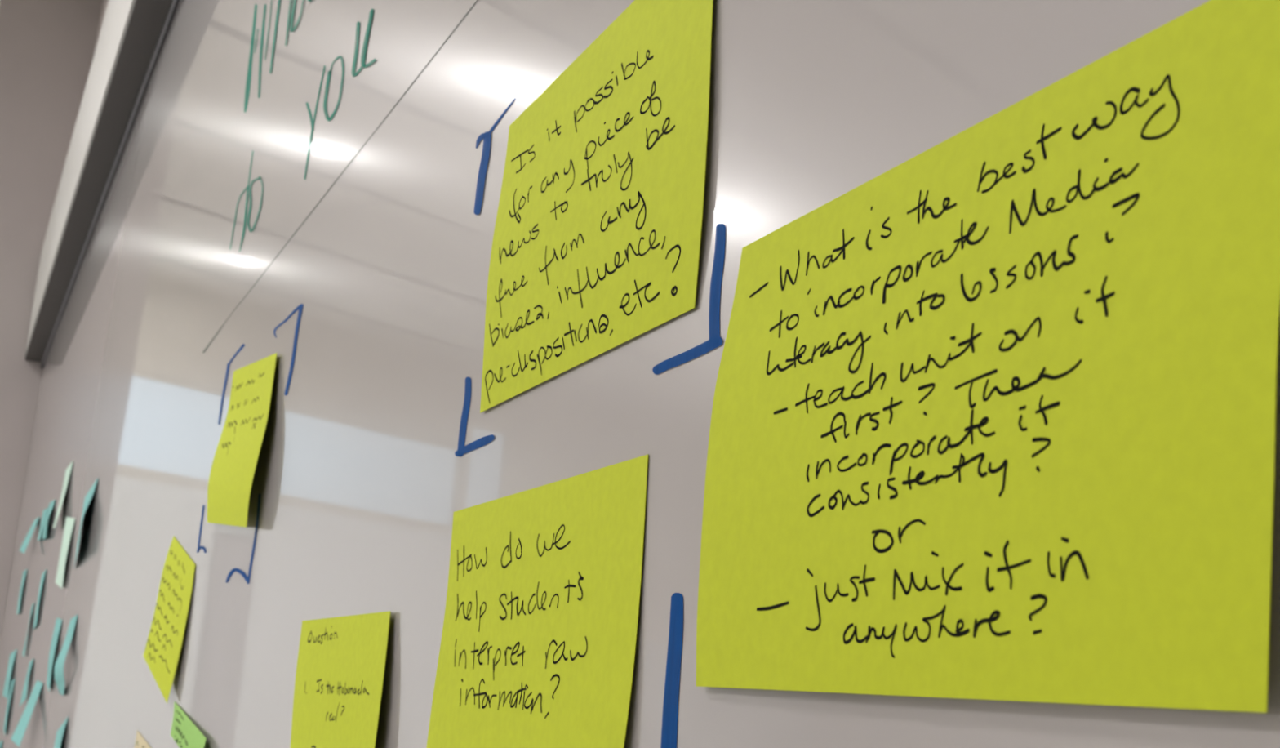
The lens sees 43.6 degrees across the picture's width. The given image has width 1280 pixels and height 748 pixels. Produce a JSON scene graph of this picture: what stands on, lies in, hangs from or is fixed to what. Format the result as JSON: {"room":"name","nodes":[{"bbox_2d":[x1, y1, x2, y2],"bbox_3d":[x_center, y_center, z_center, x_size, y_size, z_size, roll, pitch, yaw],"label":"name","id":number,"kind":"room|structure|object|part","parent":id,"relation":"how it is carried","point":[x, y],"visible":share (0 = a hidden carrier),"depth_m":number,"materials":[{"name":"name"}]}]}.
{"room":"classroom","nodes":[
{"label":"classroom","id":0,"kind":"room"},
{"bbox_2d":[0,0,102,637],"bbox_3d":[-2.787,0.649,6.691,0.402,3.350,3.900,9,-14,-22],"label":"wall","id":1,"kind":"structure","parent":0,"point":[47,46],"depth_m":5.14,"materials":[{"name":"grey paint"}]},
{"bbox_2d":[93,0,108,54],"bbox_3d":[-0.278,-0.341,1.442,0.092,3.350,7.900,9,-14,-22],"label":"wall","id":2,"kind":"structure","parent":0,"point":[104,2],"depth_m":5.16,"materials":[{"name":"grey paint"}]},
{"bbox_2d":[24,0,173,362],"bbox_3d":[-0.331,-0.879,1.575,0.066,0.350,7.799,9,-14,-22],"label":"whiteboard frame","id":3,"kind":"structure","parent":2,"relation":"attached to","point":[131,31],"depth_m":3.19,"materials":[{"name":"grey metal"}]},
{"bbox_2d":[0,0,1279,747],"bbox_3d":[-0.398,0.107,1.413,0.014,1.648,7.698,9,-14,-22],"label":"whiteboard","id":4,"kind":"object","parent":2,"relation":"attached to","point":[316,184],"visible":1,"depth_m":0.81,"materials":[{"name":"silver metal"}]},
{"bbox_2d":[2,649,16,698],"bbox_3d":[-1.553,0.739,3.939,0.004,0.118,0.315,9,-14,-22],"label":"sticky note","id":5,"kind":"object","parent":4,"relation":"attached to","point":[6,691],"visible":1,"depth_m":3.92,"materials":[{"name":"teal paper"}]},
{"bbox_2d":[3,677,15,734],"bbox_3d":[-1.477,0.776,3.739,0.005,0.132,0.176,9,-14,-22],"label":"sticky note","id":6,"kind":"object","parent":4,"relation":"attached to","point":[13,680],"visible":1,"depth_m":3.73,"materials":[{"name":"teal paper"}]},
{"bbox_2d":[16,568,26,613],"bbox_3d":[-1.553,0.547,4.013,0.004,0.113,0.191,9,-14,-22],"label":"sticky note","id":7,"kind":"object","parent":4,"relation":"attached to","point":[25,571],"visible":1,"depth_m":4.01,"materials":[{"name":"teal paper"}]},
{"bbox_2d":[10,680,42,746],"bbox_3d":[-1.090,0.601,2.842,0.029,0.115,0.182,9,-14,-22],"label":"sticky note","id":8,"kind":"object","parent":4,"relation":"attached to","point":[18,735],"visible":1,"depth_m":2.84,"materials":[{"name":"teal paper"}]},
{"bbox_2d":[19,658,33,706],"bbox_3d":[-1.217,0.613,3.174,0.007,0.097,0.124,9,-14,-22],"label":"sticky note","id":9,"kind":"object","parent":4,"relation":"attached to","point":[25,686],"visible":1,"depth_m":3.17,"materials":[{"name":"teal paper"}]},
{"bbox_2d":[22,602,34,657],"bbox_3d":[-1.318,0.552,3.446,0.004,0.117,0.085,9,-14,-22],"label":"sticky note","id":10,"kind":"object","parent":4,"relation":"attached to","point":[32,606],"visible":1,"depth_m":3.44,"materials":[{"name":"teal paper"}]},
{"bbox_2d":[19,515,39,553],"bbox_3d":[-1.468,0.389,3.844,0.026,0.101,0.198,9,-14,-22],"label":"sticky note","id":11,"kind":"object","parent":4,"relation":"attached to","point":[25,543],"visible":1,"depth_m":3.83,"materials":[{"name":"teal paper"}]},
{"bbox_2d":[32,568,46,630],"bbox_3d":[-1.219,0.458,3.244,0.004,0.118,0.137,9,-14,-22],"label":"sticky note","id":12,"kind":"object","parent":4,"relation":"attached to","point":[44,572],"visible":1,"depth_m":3.24,"materials":[{"name":"teal paper"}]},
{"bbox_2d":[36,507,48,541],"bbox_3d":[-1.330,0.335,3.557,0.007,0.083,0.200,9,-14,-22],"label":"sticky note","id":13,"kind":"object","parent":4,"relation":"attached to","point":[44,513],"visible":1,"depth_m":3.55,"materials":[{"name":"teal paper"}]},
{"bbox_2d":[42,499,54,539],"bbox_3d":[-1.246,0.307,3.363,0.009,0.092,0.200,9,-14,-22],"label":"sticky note","id":14,"kind":"object","parent":4,"relation":"attached to","point":[51,504],"visible":1,"depth_m":3.36,"materials":[{"name":"teal paper"}]},
{"bbox_2d":[46,617,62,692],"bbox_3d":[-0.966,0.461,2.632,0.005,0.124,0.132,9,-14,-22],"label":"sticky note","id":15,"kind":"object","parent":4,"relation":"attached to","point":[58,623],"visible":1,"depth_m":2.63,"materials":[{"name":"teal paper"}]},
{"bbox_2d":[53,715,68,747],"bbox_3d":[-0.824,0.530,2.261,0.005,0.094,0.161,9,-14,-22],"label":"sticky note","id":16,"kind":"object","parent":4,"relation":"attached to","point":[60,732],"visible":1,"depth_m":2.25,"materials":[{"name":"teal paper"}]},
{"bbox_2d":[53,461,72,528],"bbox_3d":[-1.090,0.234,3.008,0.015,0.130,0.180,9,-14,-22],"label":"sticky note","id":17,"kind":"object","parent":4,"relation":"attached to","point":[68,470],"visible":1,"depth_m":3.00,"materials":[{"name":"green paper"}]},
{"bbox_2d":[55,516,75,588],"bbox_3d":[-0.992,0.305,2.756,0.005,0.141,0.225,9,-14,-22],"label":"sticky note","id":18,"kind":"object","parent":4,"relation":"attached to","point":[69,522],"visible":1,"depth_m":2.75,"materials":[{"name":"green paper"}]},
{"bbox_2d":[53,614,77,695],"bbox_3d":[-0.847,0.413,2.353,0.013,0.116,0.116,9,-14,-22],"label":"sticky note","id":19,"kind":"object","parent":4,"relation":"attached to","point":[59,666],"visible":1,"depth_m":2.35,"materials":[{"name":"teal paper"}]},
{"bbox_2d":[74,477,97,565],"bbox_3d":[-0.848,0.228,2.428,0.014,0.123,0.204,9,-14,-22],"label":"sticky note","id":20,"kind":"object","parent":4,"relation":"attached to","point":[87,498],"visible":1,"depth_m":2.44,"materials":[{"name":"teal paper"}]},
{"bbox_3d":[-0.340,-0.688,1.590,0.014,0.014,7.698,9,-14,-22],"label":"rail","id":21,"kind":"part","parent":4,"relation":"part of","materials":[{"name":"silver metal"}]},
{"bbox_2d":[134,729,151,747],"bbox_3d":[-0.419,0.334,1.366,0.004,0.051,0.257,9,-14,-22],"label":"sticky note","id":22,"kind":"object","parent":4,"relation":"attached to","point":[140,742],"visible":1,"depth_m":1.45,"materials":[{"name":"beige paper"}]},
{"bbox_2d":[142,536,195,702],"bbox_3d":[-0.407,0.207,1.379,0.009,0.148,0.196,9,-14,-22],"label":"sticky note","id":23,"kind":"object","parent":4,"relation":"attached to","point":[162,652],"visible":1,"depth_m":1.37,"materials":[{"name":"yellow paper"}]},
{"bbox_2d":[170,702,206,747],"bbox_3d":[-0.339,0.269,1.195,0.005,0.046,0.210,9,-13,-21],"label":"sticky note","id":24,"kind":"object","parent":4,"relation":"attached to","point":[184,731],"visible":1,"depth_m":1.20,"materials":[{"name":"green paper"}]},
{"bbox_2d":[207,352,276,527],"bbox_3d":[-0.292,0.049,1.165,0.008,0.143,0.226,9,-14,-22],"label":"sticky note","id":25,"kind":"object","parent":4,"relation":"attached to","point":[236,456],"visible":1,"depth_m":1.15,"materials":[{"name":"yellow paper"}]},
{"bbox_2d":[289,610,391,747],"bbox_3d":[-0.153,0.177,0.786,0.004,0.118,0.204,9,-13,-21],"label":"sticky note","id":26,"kind":"object","parent":4,"relation":"attached to","point":[340,667],"visible":1,"depth_m":0.78,"materials":[{"name":"yellow paper"}]},
{"bbox_2d":[426,453,648,747],"bbox_3d":[-0.042,0.102,0.551,0.003,0.130,0.202,9,-14,-22],"label":"sticky note","id":27,"kind":"object","parent":4,"relation":"attached to","point":[539,639],"visible":1,"depth_m":0.54,"materials":[{"name":"yellow paper"}]},
{"bbox_2d":[480,0,713,413],"bbox_3d":[-0.019,-0.062,0.561,0.003,0.125,0.201,9,-14,-22],"label":"sticky note","id":28,"kind":"object","parent":4,"relation":"attached to","point":[596,246],"visible":1,"depth_m":0.54,"materials":[{"name":"yellow paper"}]},
{"bbox_2d":[696,0,1279,712],"bbox_3d":[0.061,0.008,0.338,0.004,0.122,0.209,9,-14,-22],"label":"sticky note","id":29,"kind":"object","parent":4,"relation":"attached to","point":[993,415],"visible":1,"depth_m":0.30,"materials":[{"name":"yellow paper"}]}
]}

